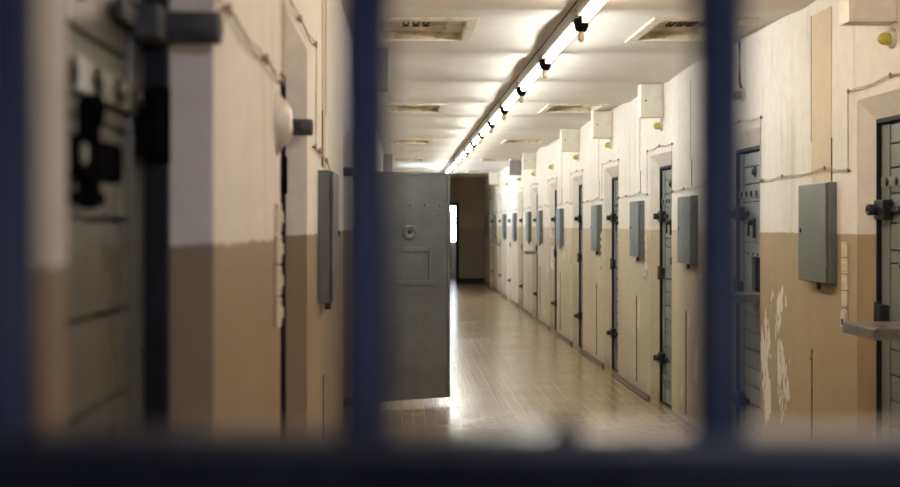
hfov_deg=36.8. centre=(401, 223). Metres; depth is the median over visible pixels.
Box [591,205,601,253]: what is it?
electrical box
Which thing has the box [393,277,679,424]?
floor
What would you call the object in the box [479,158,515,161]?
ceiling vent
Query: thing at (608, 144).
lamp
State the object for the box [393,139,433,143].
ceiling vent
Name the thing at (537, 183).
wire
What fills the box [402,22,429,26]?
grille
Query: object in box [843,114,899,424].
door
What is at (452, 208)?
window
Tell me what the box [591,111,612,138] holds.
junction box
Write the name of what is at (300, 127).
door
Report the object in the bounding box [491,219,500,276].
door
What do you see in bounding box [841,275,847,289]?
light switch
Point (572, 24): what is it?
fluorescent light
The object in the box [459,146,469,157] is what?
fluorescent light
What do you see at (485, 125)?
fluorescent light
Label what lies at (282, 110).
fitting
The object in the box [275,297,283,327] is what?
light switch
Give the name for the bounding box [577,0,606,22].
fluorescent light
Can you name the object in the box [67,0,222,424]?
door
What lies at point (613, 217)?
door
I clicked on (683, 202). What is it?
electrical box
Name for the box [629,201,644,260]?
electrical box
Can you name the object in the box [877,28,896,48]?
lamp
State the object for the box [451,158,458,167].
fluorescent light
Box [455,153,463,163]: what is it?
fluorescent light
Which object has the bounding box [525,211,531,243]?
electrical box
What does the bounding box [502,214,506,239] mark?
electrical box
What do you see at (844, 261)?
light switch
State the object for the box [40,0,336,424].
wall
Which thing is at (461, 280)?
baseboard
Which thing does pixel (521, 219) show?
door
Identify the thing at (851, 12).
junction box
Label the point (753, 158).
door
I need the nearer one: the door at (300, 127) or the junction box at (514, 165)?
the door at (300, 127)
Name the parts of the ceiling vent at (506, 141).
panel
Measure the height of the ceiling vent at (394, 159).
0.066 m
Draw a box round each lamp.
[573,154,578,160]
[605,141,611,148]
[653,120,662,130]
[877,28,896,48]
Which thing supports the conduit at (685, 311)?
attached to the wall at (797, 317)
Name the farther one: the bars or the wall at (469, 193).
the wall at (469, 193)
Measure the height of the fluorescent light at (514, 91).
0.196 m
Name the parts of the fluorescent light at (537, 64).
bulb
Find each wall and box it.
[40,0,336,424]
[450,179,484,277]
[450,244,455,276]
[485,0,899,424]
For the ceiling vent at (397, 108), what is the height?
0.066 m
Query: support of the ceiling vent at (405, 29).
in the ceiling
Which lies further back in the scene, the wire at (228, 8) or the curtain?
the curtain
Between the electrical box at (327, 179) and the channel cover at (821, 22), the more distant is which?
the channel cover at (821, 22)
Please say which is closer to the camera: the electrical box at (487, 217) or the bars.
the bars
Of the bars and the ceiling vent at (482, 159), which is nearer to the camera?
the bars
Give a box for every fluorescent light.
[448,163,454,171]
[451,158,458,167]
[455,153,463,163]
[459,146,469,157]
[465,139,475,151]
[471,129,484,144]
[479,117,494,135]
[489,102,507,124]
[501,82,525,109]
[518,54,550,90]
[541,12,588,63]
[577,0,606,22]
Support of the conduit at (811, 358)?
attached to the wall at (797, 317)
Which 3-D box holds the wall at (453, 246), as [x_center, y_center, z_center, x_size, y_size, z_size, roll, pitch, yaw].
[0.850,0.190,36.820,4.700,2.660,3.760,0,0,0]
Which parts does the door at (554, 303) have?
frame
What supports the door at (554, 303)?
in the wall at (797, 317)
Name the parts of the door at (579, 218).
frame, panel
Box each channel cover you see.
[322,0,325,168]
[561,152,561,187]
[598,139,598,179]
[639,118,640,191]
[690,80,690,159]
[811,6,831,183]
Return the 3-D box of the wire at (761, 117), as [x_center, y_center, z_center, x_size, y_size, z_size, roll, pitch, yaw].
[2.122,-0.450,9.265,0.015,0.416,2.617,0,0,0]
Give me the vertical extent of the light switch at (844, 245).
0.072 m
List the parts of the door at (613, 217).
frame, panel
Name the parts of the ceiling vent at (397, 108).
panel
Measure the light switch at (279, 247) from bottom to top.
0.072 m
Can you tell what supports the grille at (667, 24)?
attached to the ceiling vent at (658, 29)
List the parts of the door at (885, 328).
frame, panel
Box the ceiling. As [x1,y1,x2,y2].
[393,0,815,178]
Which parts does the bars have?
rail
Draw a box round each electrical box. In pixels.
[318,170,336,309]
[486,216,488,236]
[493,215,496,238]
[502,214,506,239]
[512,213,516,241]
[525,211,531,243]
[536,210,542,245]
[556,208,563,248]
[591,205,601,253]
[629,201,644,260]
[677,196,690,268]
[798,182,836,288]
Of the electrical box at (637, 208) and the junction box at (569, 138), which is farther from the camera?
the junction box at (569, 138)
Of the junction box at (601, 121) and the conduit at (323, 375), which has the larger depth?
the junction box at (601, 121)
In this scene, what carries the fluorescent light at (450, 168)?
attached to the ceiling
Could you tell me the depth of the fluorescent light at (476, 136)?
16.77 m
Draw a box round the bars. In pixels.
[0,0,899,486]
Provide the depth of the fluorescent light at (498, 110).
13.16 m
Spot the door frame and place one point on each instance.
(451, 204)
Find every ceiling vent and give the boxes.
[393,17,478,42]
[393,104,446,112]
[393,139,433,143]
[393,158,425,161]
[465,171,493,172]
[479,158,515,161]
[500,139,548,143]
[538,104,609,112]
[625,17,758,42]
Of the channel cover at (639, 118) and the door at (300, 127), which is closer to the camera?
the door at (300, 127)
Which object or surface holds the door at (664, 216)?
in the wall at (797, 317)
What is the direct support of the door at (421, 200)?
in the wall at (225, 164)
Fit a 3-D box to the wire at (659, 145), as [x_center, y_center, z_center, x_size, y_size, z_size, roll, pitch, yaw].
[2.122,-0.450,11.895,0.015,0.416,2.617,0,0,0]
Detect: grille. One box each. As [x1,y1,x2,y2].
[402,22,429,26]
[665,22,690,26]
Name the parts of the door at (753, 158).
handle, frame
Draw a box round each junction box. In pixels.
[489,172,498,184]
[509,160,520,175]
[522,152,535,169]
[560,129,578,151]
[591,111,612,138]
[638,84,662,117]
[839,0,896,25]
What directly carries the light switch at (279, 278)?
attached to the wall at (225, 164)
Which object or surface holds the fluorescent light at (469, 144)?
attached to the ceiling
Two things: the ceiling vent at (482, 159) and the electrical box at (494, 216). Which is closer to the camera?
the ceiling vent at (482, 159)
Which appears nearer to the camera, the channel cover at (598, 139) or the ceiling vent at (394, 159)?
the channel cover at (598, 139)
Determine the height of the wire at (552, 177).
0.416 m
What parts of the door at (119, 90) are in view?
panel, frame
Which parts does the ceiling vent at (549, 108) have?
panel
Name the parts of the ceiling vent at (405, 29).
panel, plate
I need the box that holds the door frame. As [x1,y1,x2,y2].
[450,203,458,282]
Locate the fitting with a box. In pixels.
[274,90,291,154]
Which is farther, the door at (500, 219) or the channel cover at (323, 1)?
the door at (500, 219)
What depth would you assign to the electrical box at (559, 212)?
17.78 m
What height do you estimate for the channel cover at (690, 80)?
0.780 m
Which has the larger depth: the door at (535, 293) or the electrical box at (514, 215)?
the electrical box at (514, 215)
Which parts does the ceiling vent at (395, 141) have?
panel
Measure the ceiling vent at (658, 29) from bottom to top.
0.066 m
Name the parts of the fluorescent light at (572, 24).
bulb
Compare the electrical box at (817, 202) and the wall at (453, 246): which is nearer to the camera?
the electrical box at (817, 202)
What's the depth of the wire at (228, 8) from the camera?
3.45 m
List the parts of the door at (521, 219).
frame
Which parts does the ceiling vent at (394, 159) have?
panel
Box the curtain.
[450,212,450,267]
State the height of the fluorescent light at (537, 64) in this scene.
0.196 m
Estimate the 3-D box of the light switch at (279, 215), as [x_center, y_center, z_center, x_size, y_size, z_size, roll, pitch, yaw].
[-0.305,-0.016,3.370,0.019,0.072,0.072,0,0,0]
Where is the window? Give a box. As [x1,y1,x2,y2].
[450,206,455,243]
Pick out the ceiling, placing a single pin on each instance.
(470, 78)
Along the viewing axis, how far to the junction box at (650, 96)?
10.99 m
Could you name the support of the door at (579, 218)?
in the wall at (797, 317)
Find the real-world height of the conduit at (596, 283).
0.780 m
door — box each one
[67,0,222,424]
[280,70,312,424]
[393,172,449,400]
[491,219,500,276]
[519,210,522,306]
[523,208,537,317]
[551,190,556,330]
[574,184,582,348]
[606,176,617,372]
[653,165,671,409]
[748,145,759,424]
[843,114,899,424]
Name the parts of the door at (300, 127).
frame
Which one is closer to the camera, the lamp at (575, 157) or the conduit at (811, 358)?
the conduit at (811, 358)
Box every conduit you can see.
[323,375,323,424]
[596,283,596,354]
[636,296,636,381]
[685,311,686,414]
[810,349,812,424]
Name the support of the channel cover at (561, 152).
attached to the wall at (797, 317)
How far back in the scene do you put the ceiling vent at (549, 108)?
13.81 m
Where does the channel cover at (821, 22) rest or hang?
attached to the wall at (797, 317)
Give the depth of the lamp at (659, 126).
11.03 m
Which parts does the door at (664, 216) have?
frame, panel, handle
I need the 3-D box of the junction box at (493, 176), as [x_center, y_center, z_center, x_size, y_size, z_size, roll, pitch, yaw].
[2.025,-1.005,29.759,0.210,0.270,0.143,0,0,0]
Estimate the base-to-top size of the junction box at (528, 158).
0.270 m
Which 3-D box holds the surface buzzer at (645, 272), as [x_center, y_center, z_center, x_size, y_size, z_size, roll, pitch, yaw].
[2.119,0.451,11.735,0.021,0.089,0.068,0,0,0]
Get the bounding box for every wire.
[216,0,330,170]
[522,183,537,209]
[537,177,556,207]
[582,159,618,202]
[618,142,672,198]
[672,115,762,192]
[762,73,899,182]
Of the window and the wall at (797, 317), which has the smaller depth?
the wall at (797, 317)
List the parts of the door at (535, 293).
frame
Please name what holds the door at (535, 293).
in the wall at (797, 317)
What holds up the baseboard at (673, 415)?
attached to the wall at (797, 317)
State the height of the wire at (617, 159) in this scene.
0.416 m
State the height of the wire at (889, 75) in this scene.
0.416 m
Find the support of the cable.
attached to the ceiling
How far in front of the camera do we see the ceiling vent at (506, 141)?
19.28 m
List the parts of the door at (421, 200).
spy plate, hatch frame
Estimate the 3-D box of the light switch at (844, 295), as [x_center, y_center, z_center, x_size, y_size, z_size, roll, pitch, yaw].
[2.120,0.359,6.475,0.019,0.072,0.072,0,0,0]
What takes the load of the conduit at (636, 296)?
attached to the wall at (797, 317)
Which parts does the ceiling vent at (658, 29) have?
panel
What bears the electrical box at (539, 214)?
attached to the wall at (797, 317)
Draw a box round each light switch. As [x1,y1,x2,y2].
[275,203,283,231]
[275,235,283,263]
[275,266,283,295]
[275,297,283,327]
[841,242,847,256]
[841,258,847,273]
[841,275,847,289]
[841,291,847,306]
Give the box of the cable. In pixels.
[445,0,578,168]
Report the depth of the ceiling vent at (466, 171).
30.08 m
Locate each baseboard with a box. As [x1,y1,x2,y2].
[459,278,484,282]
[484,281,690,424]
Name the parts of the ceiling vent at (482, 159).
panel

